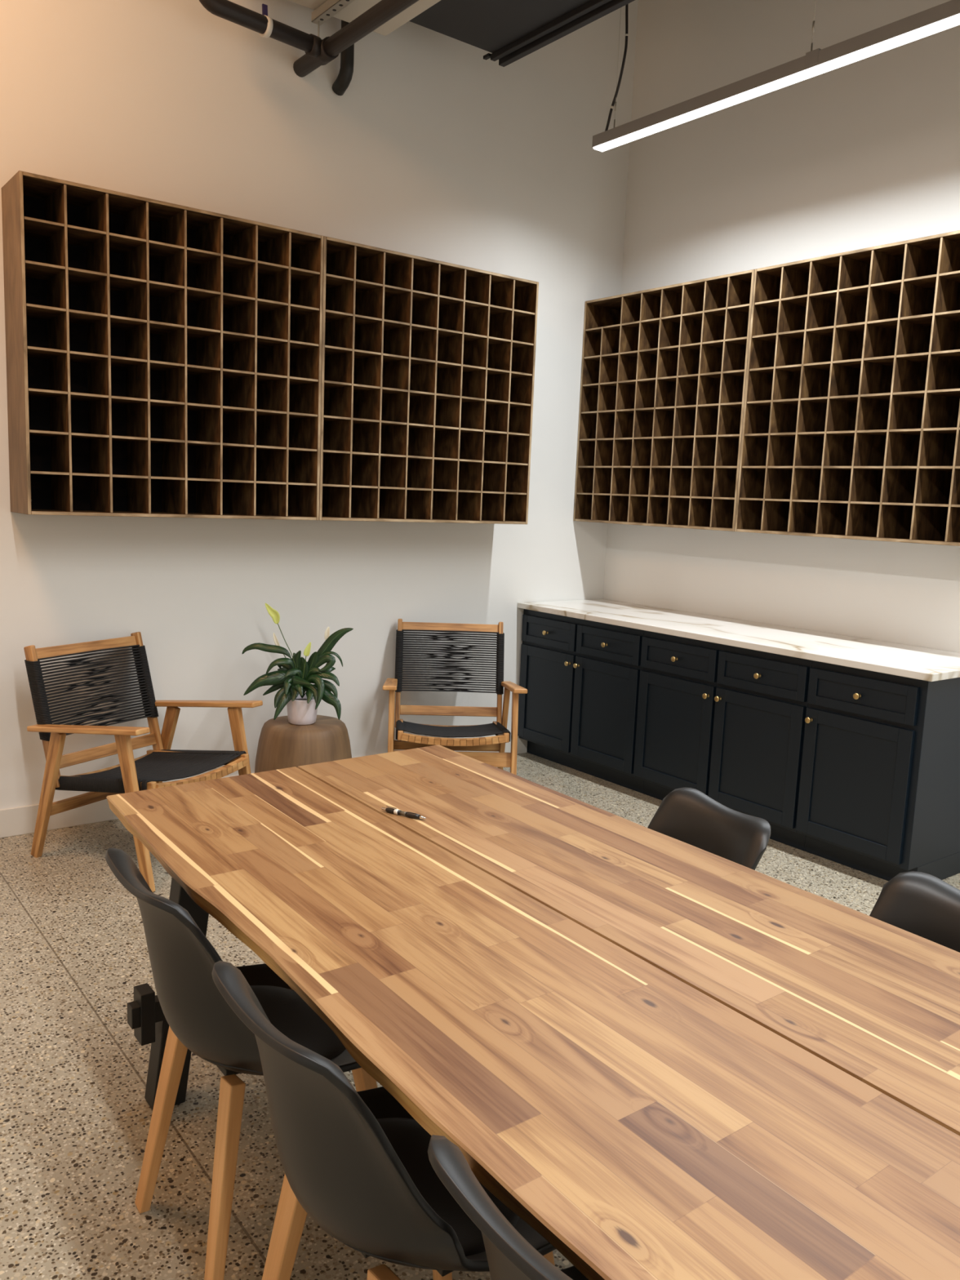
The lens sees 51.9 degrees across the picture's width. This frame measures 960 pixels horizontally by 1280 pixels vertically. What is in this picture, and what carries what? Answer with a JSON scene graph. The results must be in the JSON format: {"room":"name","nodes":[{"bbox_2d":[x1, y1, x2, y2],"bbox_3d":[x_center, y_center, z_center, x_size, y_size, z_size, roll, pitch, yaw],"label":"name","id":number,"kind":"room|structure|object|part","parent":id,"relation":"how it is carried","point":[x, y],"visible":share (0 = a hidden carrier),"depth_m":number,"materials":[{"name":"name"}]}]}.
{"room":"meeting room","nodes":[
{"label":"meeting room","id":0,"kind":"room"},
{"bbox_2d":[0,0,638,809],"bbox_3d":[-1.685,-1.543,4.132,6.500,4.750,0.150,-4,10,-37],"label":"wall","id":1,"kind":"structure","parent":0,"point":[433,148],"depth_m":4.74,"materials":[{"name":"white paint"}]},
{"bbox_2d":[1,170,324,519],"bbox_3d":[-1.308,-1.161,4.208,1.258,1.257,0.291,-4,10,-37],"label":"shelf","id":2,"kind":"object","parent":1,"relation":"attached to","point":[163,358],"visible":1,"depth_m":4.16,"materials":[{"name":"brown wood"}]},
{"bbox_3d":[-1.803,-1.126,3.833,0.014,1.257,0.291,-4,10,-37],"label":"panel","id":3,"kind":"part","parent":2,"relation":"part of","materials":[{"name":"brown wood"}]},
{"bbox_3d":[-1.283,-1.775,4.118,1.230,0.014,0.291,-4,10,-37],"label":"panel","id":4,"kind":"part","parent":2,"relation":"part of","materials":[{"name":"brown wood"}]},
{"bbox_3d":[-1.333,-0.546,4.297,1.230,0.014,0.291,-4,10,-37],"label":"panel","id":5,"kind":"part","parent":2,"relation":"part of","materials":[{"name":"brown wood"}]},
{"bbox_3d":[-0.813,-1.195,4.583,0.014,1.257,0.291,-4,10,-37],"label":"panel","id":6,"kind":"part","parent":2,"relation":"part of","materials":[{"name":"brown wood"}]},
{"bbox_2d":[0,735,527,838],"bbox_3d":[-1.958,0.773,4.228,5.625,0.122,0.014,-4,10,-37],"label":"baseboard","id":7,"kind":"structure","parent":1,"relation":"attached to","point":[18,820],"depth_m":4.32,"materials":[{"name":"paint"}]},
{"bbox_2d":[319,235,538,524],"bbox_3d":[-0.306,-1.231,4.967,1.258,1.257,0.291,-4,10,-37],"label":"shelf","id":8,"kind":"object","parent":1,"relation":"attached to","point":[428,365],"visible":0.84,"depth_m":4.92,"materials":[{"name":"brown wood"}]},
{"bbox_3d":[-0.801,-1.196,4.592,0.014,1.257,0.291,-4,10,-37],"label":"panel","id":9,"kind":"part","parent":8,"relation":"part of","materials":[{"name":"brown wood"}]},
{"bbox_3d":[-0.331,-0.616,5.056,1.230,0.014,0.291,-4,10,-37],"label":"panel","id":10,"kind":"part","parent":8,"relation":"part of","materials":[{"name":"brown wood"}]},
{"bbox_3d":[-0.281,-1.845,4.877,1.230,0.014,0.291,-4,10,-37],"label":"panel","id":11,"kind":"part","parent":8,"relation":"part of","materials":[{"name":"brown wood"}]},
{"bbox_3d":[0.189,-1.265,5.341,0.014,1.257,0.291,-4,10,-37],"label":"panel","id":12,"kind":"part","parent":8,"relation":"part of","materials":[{"name":"brown wood"}]},
{"bbox_2d":[0,752,959,1279],"bbox_3d":[0.255,1.334,1.835,6.500,0.120,6.900,-4,10,-37],"label":"floor","id":13,"kind":"structure","parent":0,"point":[76,1115],"depth_m":2.46,"materials":[{"name":"concrete"}]},
{"bbox_2d":[23,631,262,892],"bbox_3d":[-1.377,0.453,4.042,0.730,0.863,0.678,7,9,29],"label":"armchair","id":14,"kind":"object","parent":13,"relation":"on","point":[161,763],"visible":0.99,"depth_m":4.05,"materials":[{"name":"brown wood"}]},
{"bbox_3d":[-1.736,0.305,3.918,0.190,0.563,0.024,7,9,29],"label":"post","id":15,"kind":"part","parent":14,"relation":"part of","materials":[{"name":"brown wood"}]},
{"bbox_3d":[-1.714,0.614,3.912,0.207,0.556,0.027,7,10,30],"label":"leg","id":16,"kind":"part","parent":14,"relation":"part of","materials":[{"name":"brown wood"}]},
{"bbox_3d":[-1.653,0.032,4.145,0.028,0.048,0.510,7,9,29],"label":"rail","id":17,"kind":"part","parent":14,"relation":"part of","materials":[{"name":"brown wood"}]},
{"bbox_3d":[-1.500,0.341,3.745,0.628,0.102,0.067,7,9,29],"label":"armrest","id":18,"kind":"part","parent":14,"relation":"part of","materials":[{"name":"brown wood"}]},
{"bbox_3d":[-1.570,0.465,4.152,0.032,0.052,0.510,7,9,29],"label":"rail","id":19,"kind":"part","parent":14,"relation":"part of","materials":[{"name":"brown wood"}]},
{"bbox_3d":[-1.466,0.558,3.817,0.584,0.119,0.026,7,9,29],"label":"seat rail","id":20,"kind":"part","parent":14,"relation":"part of","materials":[{"name":"brown wood"}]},
{"bbox_3d":[-1.581,0.552,4.169,0.026,0.043,0.487,7,9,29],"label":"rail","id":21,"kind":"part","parent":14,"relation":"part of","materials":[{"name":"brown wood"}]},
{"bbox_3d":[-1.286,0.643,3.674,0.181,0.599,0.028,7,9,27],"label":"leg","id":22,"kind":"part","parent":14,"relation":"part of","materials":[{"name":"brown wood"}]},
{"bbox_3d":[-1.476,0.248,4.380,0.190,0.563,0.024,7,9,29],"label":"post","id":23,"kind":"part","parent":14,"relation":"part of","materials":[{"name":"brown wood"}]},
{"bbox_3d":[-1.337,0.533,4.029,0.516,0.137,0.544,7,9,29],"label":"rope seat","id":24,"kind":"part","parent":14,"relation":"part of","materials":[{"name":"black fabric"}]},
{"bbox_3d":[-1.427,0.551,4.422,0.207,0.556,0.027,7,9,27],"label":"leg","id":25,"kind":"part","parent":14,"relation":"part of","materials":[{"name":"brown wood"}]},
{"bbox_3d":[-1.222,0.505,4.250,0.584,0.119,0.026,7,9,29],"label":"seat rail","id":26,"kind":"part","parent":14,"relation":"part of","materials":[{"name":"brown wood"}]},
{"bbox_3d":[-1.095,0.539,3.894,0.030,0.052,0.491,7,9,29],"label":"rail","id":27,"kind":"part","parent":14,"relation":"part of","materials":[{"name":"brown wood"}]},
{"bbox_3d":[-1.202,0.276,4.274,0.628,0.102,0.067,7,9,29],"label":"armrest","id":28,"kind":"part","parent":14,"relation":"part of","materials":[{"name":"brown wood"}]},
{"bbox_3d":[-0.999,0.580,4.184,0.181,0.599,0.028,7,10,30],"label":"leg","id":29,"kind":"part","parent":14,"relation":"part of","materials":[{"name":"brown wood"}]},
{"bbox_2d":[105,848,377,1279],"bbox_3d":[-0.457,0.812,1.978,0.500,0.820,0.474,-4,10,-37],"label":"shell chair","id":30,"kind":"object","parent":13,"relation":"on","point":[200,1020],"visible":0.65,"depth_m":1.80,"materials":[{"name":"black plastic"}]},
{"bbox_3d":[-0.656,0.985,2.052,0.131,0.440,0.054,3,8,7],"label":"leg","id":31,"kind":"part","parent":30,"relation":"part of","materials":[{"name":"brown wood"}]},
{"bbox_3d":[-0.469,1.028,1.809,0.054,0.440,0.131,3,8,7],"label":"leg","id":32,"kind":"part","parent":30,"relation":"part of","materials":[{"name":"brown wood"}]},
{"bbox_2d":[203,985,346,1075],"bbox_3d":[-0.433,0.789,1.992,0.343,0.065,0.390,-4,10,-37],"label":"seat cushion","id":33,"kind":"object","parent":30,"relation":"on","point":[283,1007],"depth_m":2.00,"materials":[{"name":"black leather"}]},
{"bbox_3d":[-0.214,1.010,2.009,0.133,0.440,0.056,1,8,-6],"label":"leg","id":34,"kind":"part","parent":30,"relation":"part of","materials":[{"name":"brown wood"}]},
{"bbox_2d":[254,715,351,773],"bbox_3d":[-0.820,0.599,4.648,0.465,0.435,0.464,-4,10,-37],"label":"stool","id":35,"kind":"object","parent":13,"relation":"on","point":[282,744],"visible":0.5,"depth_m":4.47,"materials":[{"name":"brown wood"}]},
{"bbox_2d":[241,603,353,724],"bbox_3d":[-0.847,0.112,4.544,0.510,0.554,0.207,2,8,-2],"label":"peace lily","id":36,"kind":"object","parent":35,"relation":"on","point":[296,675],"visible":1,"depth_m":4.54,"materials":[{"name":"green plant"}]},
{"bbox_2d":[265,603,279,623],"bbox_3d":[-0.953,-0.121,4.524,0.071,0.096,0.011,2,8,-1],"label":"flower","id":37,"kind":"object","parent":36,"relation":"on","point":[275,615],"depth_m":4.52,"materials":[{"name":"plant"}]},
{"bbox_2d":[273,632,279,645],"bbox_3d":[-0.948,0.002,4.595,0.034,0.071,0.006,2,8,-1],"label":"flower","id":38,"kind":"object","parent":36,"relation":"on","point":[275,639],"depth_m":4.59,"materials":[{"name":"beige plant"}]},
{"bbox_3d":[-0.880,0.073,4.557,0.095,0.304,0.073,-4,10,-37],"label":"flower stem","id":39,"kind":"part","parent":36,"relation":"part of","materials":[{"name":"green plant"}]},
{"bbox_2d":[303,642,311,656],"bbox_3d":[-0.791,0.043,4.519,0.033,0.067,0.008,2,8,-1],"label":"flower","id":40,"kind":"object","parent":36,"relation":"on","point":[307,651],"depth_m":4.52,"materials":[{"name":"plant"}]},
{"bbox_2d":[324,626,329,639],"bbox_3d":[-0.711,-0.028,4.590,0.025,0.067,0.007,2,8,-1],"label":"flower","id":41,"kind":"object","parent":36,"relation":"on","point":[327,631],"depth_m":4.59,"materials":[{"name":"beige plant"}]},
{"bbox_2d":[286,693,317,724],"bbox_3d":[-0.828,0.325,4.594,0.154,0.121,0.154,-4,10,-37],"label":"pot","id":42,"kind":"object","parent":35,"relation":"on","point":[300,712],"depth_m":4.54,"materials":[{"name":"white ceramic"}]},
{"bbox_2d":[211,960,555,1279],"bbox_3d":[-0.134,0.889,1.539,0.500,0.820,0.474,-4,10,-37],"label":"shell chair","id":43,"kind":"object","parent":13,"relation":"on","point":[357,1163],"visible":0.77,"depth_m":1.35,"materials":[{"name":"black plastic"}]},
{"bbox_3d":[-0.334,1.062,1.613,0.131,0.440,0.054,3,8,7],"label":"leg","id":44,"kind":"part","parent":43,"relation":"part of","materials":[{"name":"brown wood"}]},
{"bbox_3d":[-0.146,1.106,1.370,0.054,0.440,0.131,3,8,7],"label":"leg","id":45,"kind":"part","parent":43,"relation":"part of","materials":[{"name":"brown wood"}]},
{"bbox_2d":[342,1117,519,1270],"bbox_3d":[-0.110,0.866,1.553,0.343,0.065,0.390,-4,10,-37],"label":"seat cushion","id":46,"kind":"object","parent":43,"relation":"on","point":[410,1141],"depth_m":1.54,"materials":[{"name":"black leather"}]},
{"bbox_3d":[-0.072,1.045,1.805,0.056,0.440,0.133,6,9,21],"label":"leg","id":47,"kind":"part","parent":43,"relation":"part of","materials":[{"name":"brown wood"}]},
{"bbox_3d":[0.109,1.087,1.570,0.133,0.440,0.056,1,8,-6],"label":"leg","id":48,"kind":"part","parent":43,"relation":"part of","materials":[{"name":"brown wood"}]},
{"bbox_2d":[382,618,527,774],"bbox_3d":[-0.147,0.370,4.952,0.678,0.863,0.730,2,8,-5],"label":"armchair","id":49,"kind":"object","parent":13,"relation":"on","point":[496,757],"visible":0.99,"depth_m":5.17,"materials":[{"name":"black fabric"}]},
{"bbox_3d":[-0.444,0.217,4.885,0.067,0.102,0.628,2,8,-5],"label":"armrest","id":50,"kind":"part","parent":49,"relation":"part of","materials":[{"name":"brown wood"}]},
{"bbox_3d":[-0.424,0.532,4.677,0.030,0.599,0.181,2,8,-5],"label":"leg","id":51,"kind":"part","parent":49,"relation":"part of","materials":[{"name":"brown wood"}]},
{"bbox_3d":[-0.462,0.482,5.164,0.027,0.556,0.207,2,8,-3],"label":"leg","id":52,"kind":"part","parent":49,"relation":"part of","materials":[{"name":"brown wood"}]},
{"bbox_3d":[-0.427,0.175,5.176,0.024,0.563,0.190,2,8,-5],"label":"post","id":53,"kind":"part","parent":49,"relation":"part of","materials":[{"name":"brown wood"}]},
{"bbox_3d":[-0.396,0.443,4.903,0.026,0.119,0.584,2,8,-5],"label":"seat rail","id":54,"kind":"part","parent":49,"relation":"part of","materials":[{"name":"brown wood"}]},
{"bbox_3d":[-0.169,0.460,5.196,0.487,0.043,0.026,2,8,-5],"label":"rail","id":55,"kind":"part","parent":49,"relation":"part of","materials":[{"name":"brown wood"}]},
{"bbox_3d":[-0.165,0.372,5.175,0.510,0.052,0.032,2,8,-5],"label":"rail","id":56,"kind":"part","parent":49,"relation":"part of","materials":[{"name":"brown wood"}]},
{"bbox_3d":[-0.156,-0.066,5.226,0.510,0.048,0.028,2,8,-5],"label":"rail","id":57,"kind":"part","parent":49,"relation":"part of","materials":[{"name":"brown wood"}]},
{"bbox_3d":[-0.146,0.452,4.915,0.544,0.137,0.516,2,8,-5],"label":"rope seat","id":58,"kind":"part","parent":49,"relation":"part of","materials":[{"name":"black fabric"}]},
{"bbox_3d":[-0.124,0.469,4.639,0.491,0.052,0.030,2,8,-5],"label":"rail","id":59,"kind":"part","parent":49,"relation":"part of","materials":[{"name":"brown wood"}]},
{"bbox_3d":[0.105,0.190,5.218,0.024,0.563,0.190,2,8,-5],"label":"post","id":60,"kind":"part","parent":49,"relation":"part of","materials":[{"name":"brown wood"}]},
{"bbox_3d":[0.102,0.458,4.943,0.026,0.119,0.584,2,8,-5],"label":"seat rail","id":61,"kind":"part","parent":49,"relation":"part of","materials":[{"name":"brown wood"}]},
{"bbox_3d":[0.124,0.499,5.211,0.027,0.556,0.207,1,8,-6],"label":"leg","id":62,"kind":"part","parent":49,"relation":"part of","materials":[{"name":"brown wood"}]},
{"bbox_3d":[0.162,0.548,4.724,0.028,0.599,0.181,2,8,-3],"label":"leg","id":63,"kind":"part","parent":49,"relation":"part of","materials":[{"name":"brown wood"}]},
{"bbox_3d":[0.165,0.235,4.933,0.067,0.102,0.628,2,8,-5],"label":"armrest","id":64,"kind":"part","parent":49,"relation":"part of","materials":[{"name":"brown wood"}]},
{"bbox_2d":[427,1134,588,1279],"bbox_3d":[0.204,0.959,1.155,0.500,0.820,0.474,-4,10,-37],"label":"shell chair","id":65,"kind":"object","parent":13,"relation":"on","point":[509,1255],"visible":0.88,"depth_m":1.00,"materials":[{"name":"black plastic"}]},
{"bbox_2d":[106,744,959,1279],"bbox_3d":[0.185,0.897,1.776,1.055,0.765,2.458,-4,10,-37],"label":"conference table","id":66,"kind":"object","parent":13,"relation":"on","point":[668,1058],"visible":0.98,"depth_m":1.50,"materials":[{"name":"brown wood"}]},
{"bbox_3d":[-0.730,0.781,2.418,0.174,0.736,0.062,-4,10,-37],"label":"leg","id":67,"kind":"part","parent":66,"relation":"part of","materials":[{"name":"black paint"}]},
{"bbox_2d":[381,805,426,819],"bbox_3d":[-0.179,0.408,2.324,0.124,0.016,0.013,7,9,28],"label":"ballpoint pen","id":68,"kind":"object","parent":66,"relation":"on","point":[395,811],"visible":1,"depth_m":2.32,"materials":[{"name":"plastic"}]},
{"bbox_2d":[517,608,644,793],"bbox_3d":[0.763,0.295,5.632,0.690,0.879,0.959,-4,10,-37],"label":"base cabinet","id":69,"kind":"object","parent":13,"relation":"on","point":[578,711],"visible":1,"depth_m":5.40,"materials":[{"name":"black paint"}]},
{"bbox_3d":[0.375,0.326,5.640,0.020,0.550,0.451,-4,10,-37],"label":"door","id":70,"kind":"part","parent":69,"relation":"part of","materials":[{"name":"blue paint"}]},
{"bbox_3d":[0.390,-0.042,5.586,0.020,0.154,0.451,-4,10,-37],"label":"drawer","id":71,"kind":"part","parent":69,"relation":"part of","materials":[{"name":"blue paint"}]},
{"bbox_3d":[0.484,0.130,5.438,0.029,0.027,0.027,-4,10,-37],"label":"knob","id":72,"kind":"part","parent":69,"relation":"part of","materials":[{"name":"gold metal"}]},
{"bbox_3d":[0.527,0.140,5.381,0.029,0.027,0.027,-4,10,-37],"label":"knob","id":73,"kind":"part","parent":69,"relation":"part of","materials":[{"name":"gold metal"}]},
{"bbox_3d":[0.657,0.025,5.199,0.029,0.027,0.027,-4,10,-37],"label":"knob","id":74,"kind":"part","parent":69,"relation":"part of","materials":[{"name":"gold metal"}]},
{"bbox_3d":[0.662,0.392,5.267,0.020,0.550,0.467,-4,10,-37],"label":"door","id":75,"kind":"part","parent":69,"relation":"part of","materials":[{"name":"blue paint"}]},
{"bbox_3d":[0.677,0.024,5.213,0.020,0.154,0.467,-4,10,-37],"label":"drawer","id":76,"kind":"part","parent":69,"relation":"part of","materials":[{"name":"blue paint"}]},
{"bbox_2d":[647,787,770,870],"bbox_3d":[0.357,0.800,2.288,0.500,0.820,0.474,-2,9,-26],"label":"shell chair","id":77,"kind":"object","parent":13,"relation":"on","point":[689,815],"visible":0.12,"depth_m":2.34,"materials":[{"name":"black plastic"}]},
{"bbox_2d":[633,630,812,850],"bbox_3d":[1.350,0.430,4.870,0.690,0.879,0.982,-4,10,-37],"label":"base cabinet","id":78,"kind":"object","parent":13,"relation":"on","point":[726,723],"visible":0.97,"depth_m":4.62,"materials":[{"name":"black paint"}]},
{"bbox_3d":[0.951,0.093,4.817,0.029,0.027,0.027,-4,10,-37],"label":"knob","id":79,"kind":"part","parent":78,"relation":"part of","materials":[{"name":"gold metal"}]},
{"bbox_3d":[0.956,0.459,4.885,0.020,0.550,0.475,-4,10,-37],"label":"door","id":80,"kind":"part","parent":78,"relation":"part of","materials":[{"name":"blue paint"}]},
{"bbox_3d":[0.971,0.091,4.831,0.020,0.154,0.475,-4,10,-37],"label":"drawer","id":81,"kind":"part","parent":78,"relation":"part of","materials":[{"name":"blue paint"}]},
{"bbox_3d":[1.072,0.265,4.673,0.029,0.027,0.027,-4,10,-37],"label":"knob","id":82,"kind":"part","parent":78,"relation":"part of","materials":[{"name":"gold metal"}]},
{"bbox_3d":[1.116,0.275,4.617,0.029,0.027,0.027,-4,10,-37],"label":"knob","id":83,"kind":"part","parent":78,"relation":"part of","materials":[{"name":"gold metal"}]},
{"bbox_2d":[517,599,959,681],"bbox_3d":[1.249,-0.048,4.960,0.692,0.031,2.504,-4,10,-37],"label":"countertop","id":84,"kind":"structure","parent":78,"relation":"on","point":[930,664],"depth_m":4.64,"materials":[{"name":"white stone"}]},
{"bbox_3d":[1.253,0.527,4.499,0.020,0.550,0.476,-4,10,-37],"label":"door","id":85,"kind":"part","parent":78,"relation":"part of","materials":[{"name":"blue paint"}]},
{"bbox_3d":[1.248,0.161,4.431,0.029,0.027,0.027,-4,10,-37],"label":"knob","id":86,"kind":"part","parent":78,"relation":"part of","materials":[{"name":"gold metal"}]},
{"bbox_3d":[1.268,0.160,4.446,0.020,0.154,0.476,-4,10,-37],"label":"drawer","id":87,"kind":"part","parent":78,"relation":"part of","materials":[{"name":"blue paint"}]},
{"bbox_2d":[795,660,959,880],"bbox_3d":[1.805,0.535,4.279,0.690,0.879,0.522,-4,10,-37],"label":"base cabinet","id":88,"kind":"object","parent":13,"relation":"on","point":[879,795],"visible":0.99,"depth_m":4.05,"materials":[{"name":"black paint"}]},
{"bbox_3d":[1.413,0.344,4.231,0.029,0.027,0.027,-4,10,-37],"label":"knob","id":89,"kind":"part","parent":88,"relation":"part of","materials":[{"name":"gold metal"}]},
{"bbox_3d":[1.552,0.597,4.110,0.020,0.550,0.484,-4,10,-37],"label":"door","id":90,"kind":"part","parent":88,"relation":"part of","materials":[{"name":"blue paint"}]},
{"bbox_3d":[1.548,0.230,4.042,0.029,0.027,0.027,-4,10,-37],"label":"knob","id":91,"kind":"part","parent":88,"relation":"part of","materials":[{"name":"gold metal"}]},
{"bbox_3d":[1.567,0.229,4.056,0.020,0.154,0.484,-4,10,-37],"label":"drawer","id":92,"kind":"part","parent":88,"relation":"part of","materials":[{"name":"blue paint"}]},
{"bbox_2d":[869,871,959,952],"bbox_3d":[0.711,0.890,1.768,0.500,0.820,0.474,-2,9,-29],"label":"shell chair","id":93,"kind":"object","parent":13,"relation":"on","point":[922,904],"visible":0.08,"depth_m":1.90,"materials":[{"name":"black plastic"}]},
{"bbox_2d":[603,0,959,653],"bbox_3d":[2.880,-1.250,3.397,0.150,4.750,6.600,-4,10,-37],"label":"wall","id":94,"kind":"structure","parent":0,"point":[864,153],"depth_m":4.97,"materials":[{"name":"white paint"}]},
{"bbox_2d":[573,269,754,531],"bbox_3d":[1.060,-1.265,5.433,0.289,1.268,1.196,-4,10,-37],"label":"shelf","id":95,"kind":"object","parent":94,"relation":"attached to","point":[664,369],"visible":0.83,"depth_m":5.37,"materials":[{"name":"brown wood"}]},
{"bbox_3d":[0.703,-1.347,5.897,0.289,1.268,0.014,-4,10,-37],"label":"panel","id":96,"kind":"part","parent":95,"relation":"part of","materials":[{"name":"brown wood"}]},
{"bbox_3d":[1.035,-0.645,5.523,0.289,0.014,1.168,-4,10,-37],"label":"panel","id":97,"kind":"part","parent":95,"relation":"part of","materials":[{"name":"brown wood"}]},
{"bbox_3d":[1.086,-1.885,5.343,0.289,0.014,1.168,-4,10,-37],"label":"panel","id":98,"kind":"part","parent":95,"relation":"part of","materials":[{"name":"brown wood"}]},
{"bbox_3d":[1.417,-1.183,4.969,0.289,1.268,0.014,-4,10,-37],"label":"panel","id":99,"kind":"part","parent":95,"relation":"part of","materials":[{"name":"brown wood"}]},
{"bbox_2d":[734,230,959,546],"bbox_3d":[1.800,-1.095,4.472,0.289,1.268,1.252,-4,10,-37],"label":"shelf","id":100,"kind":"object","parent":94,"relation":"attached to","point":[851,429],"visible":1,"depth_m":4.49,"materials":[{"name":"brown wood"}]},
{"bbox_3d":[1.426,-1.181,4.957,0.289,1.268,0.014,-4,10,-37],"label":"panel","id":101,"kind":"part","parent":100,"relation":"part of","materials":[{"name":"brown wood"}]},
{"bbox_3d":[1.775,-0.475,4.562,0.289,0.014,1.224,-4,10,-37],"label":"panel","id":102,"kind":"part","parent":100,"relation":"part of","materials":[{"name":"brown wood"}]},
{"bbox_3d":[1.825,-1.715,4.381,0.289,0.014,1.224,-4,10,-37],"label":"panel","id":103,"kind":"part","parent":100,"relation":"part of","materials":[{"name":"brown wood"}]},
{"bbox_3d":[0.451,-3.481,1.132,6.500,0.120,6.900,-4,10,-37],"label":"ceiling","id":104,"kind":"structure","parent":0,"visible":0},
{"bbox_2d":[199,0,418,77],"bbox_3d":[0.547,-2.876,2.205,0.657,1.377,5.200,-4,10,-37],"label":"pipework","id":105,"kind":"object","parent":104,"relation":"hanging from","point":[318,51],"visible":1,"depth_m":4.10,"materials":[{"name":"black metal"}]},
{"bbox_2d":[332,19,354,95],"bbox_3d":[-0.611,-3.244,4.496,0.062,1.402,0.128,-4,10,-37],"label":"pipe","id":106,"kind":"object","parent":104,"relation":"hanging from","point":[341,83],"visible":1,"depth_m":4.54,"materials":[{"name":"black metal"}]},
{"bbox_2d":[408,0,635,66],"bbox_3d":[1.253,-3.032,2.794,0.577,1.181,4.515,-4,10,-37],"label":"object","id":107,"kind":"structure","parent":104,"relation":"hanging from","point":[511,30],"depth_m":4.38,"materials":[{"name":"metal"}]},
{"bbox_2d":[288,0,440,35],"bbox_3d":[0.696,-2.642,2.383,0.845,0.420,4.835,-4,10,-37],"label":"duct","id":108,"kind":"object","parent":107,"relation":"attached to","point":[356,8],"visible":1,"depth_m":4.32,"materials":[{"name":"metal"}]},
{"bbox_2d":[311,0,354,36],"bbox_3d":[0.011,-2.533,3.414,0.045,0.148,2.450,-4,10,-37],"label":"channel","id":109,"kind":"object","parent":108,"relation":"hanging from","point":[329,8],"visible":0.97,"depth_m":4.27,"materials":[{"name":"metal"}]},
{"bbox_3d":[-0.713,-2.687,4.355,0.007,0.123,0.007,7,10,30],"label":"threaded rod","id":110,"kind":"part","parent":109,"relation":"part of","materials":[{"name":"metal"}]},
{"bbox_3d":[1.240,-2.653,2.813,0.538,0.340,4.455,-4,10,-37],"label":"panel","id":111,"kind":"part","parent":107,"relation":"part of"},
{"bbox_3d":[1.437,-2.494,3.002,0.094,0.072,4.470,-4,10,-37],"label":"rail","id":112,"kind":"part","parent":107,"relation":"part of","materials":[{"name":"black metal"}]},
{"bbox_2d":[591,0,959,151],"bbox_3d":[2.063,-2.838,2.878,0.072,1.523,4.815,-4,10,-37],"label":"pendant lamp","id":113,"kind":"object","parent":104,"relation":"hanging from","point":[945,15],"visible":1,"depth_m":3.98,"materials":[{"name":"white"}]},
{"bbox_3d":[0.676,-3.188,4.677,0.013,1.462,0.123,-4,10,-37],"label":"power cord","id":114,"kind":"part","parent":113,"relation":"part of","materials":[{"name":"black plastic"}]}
]}

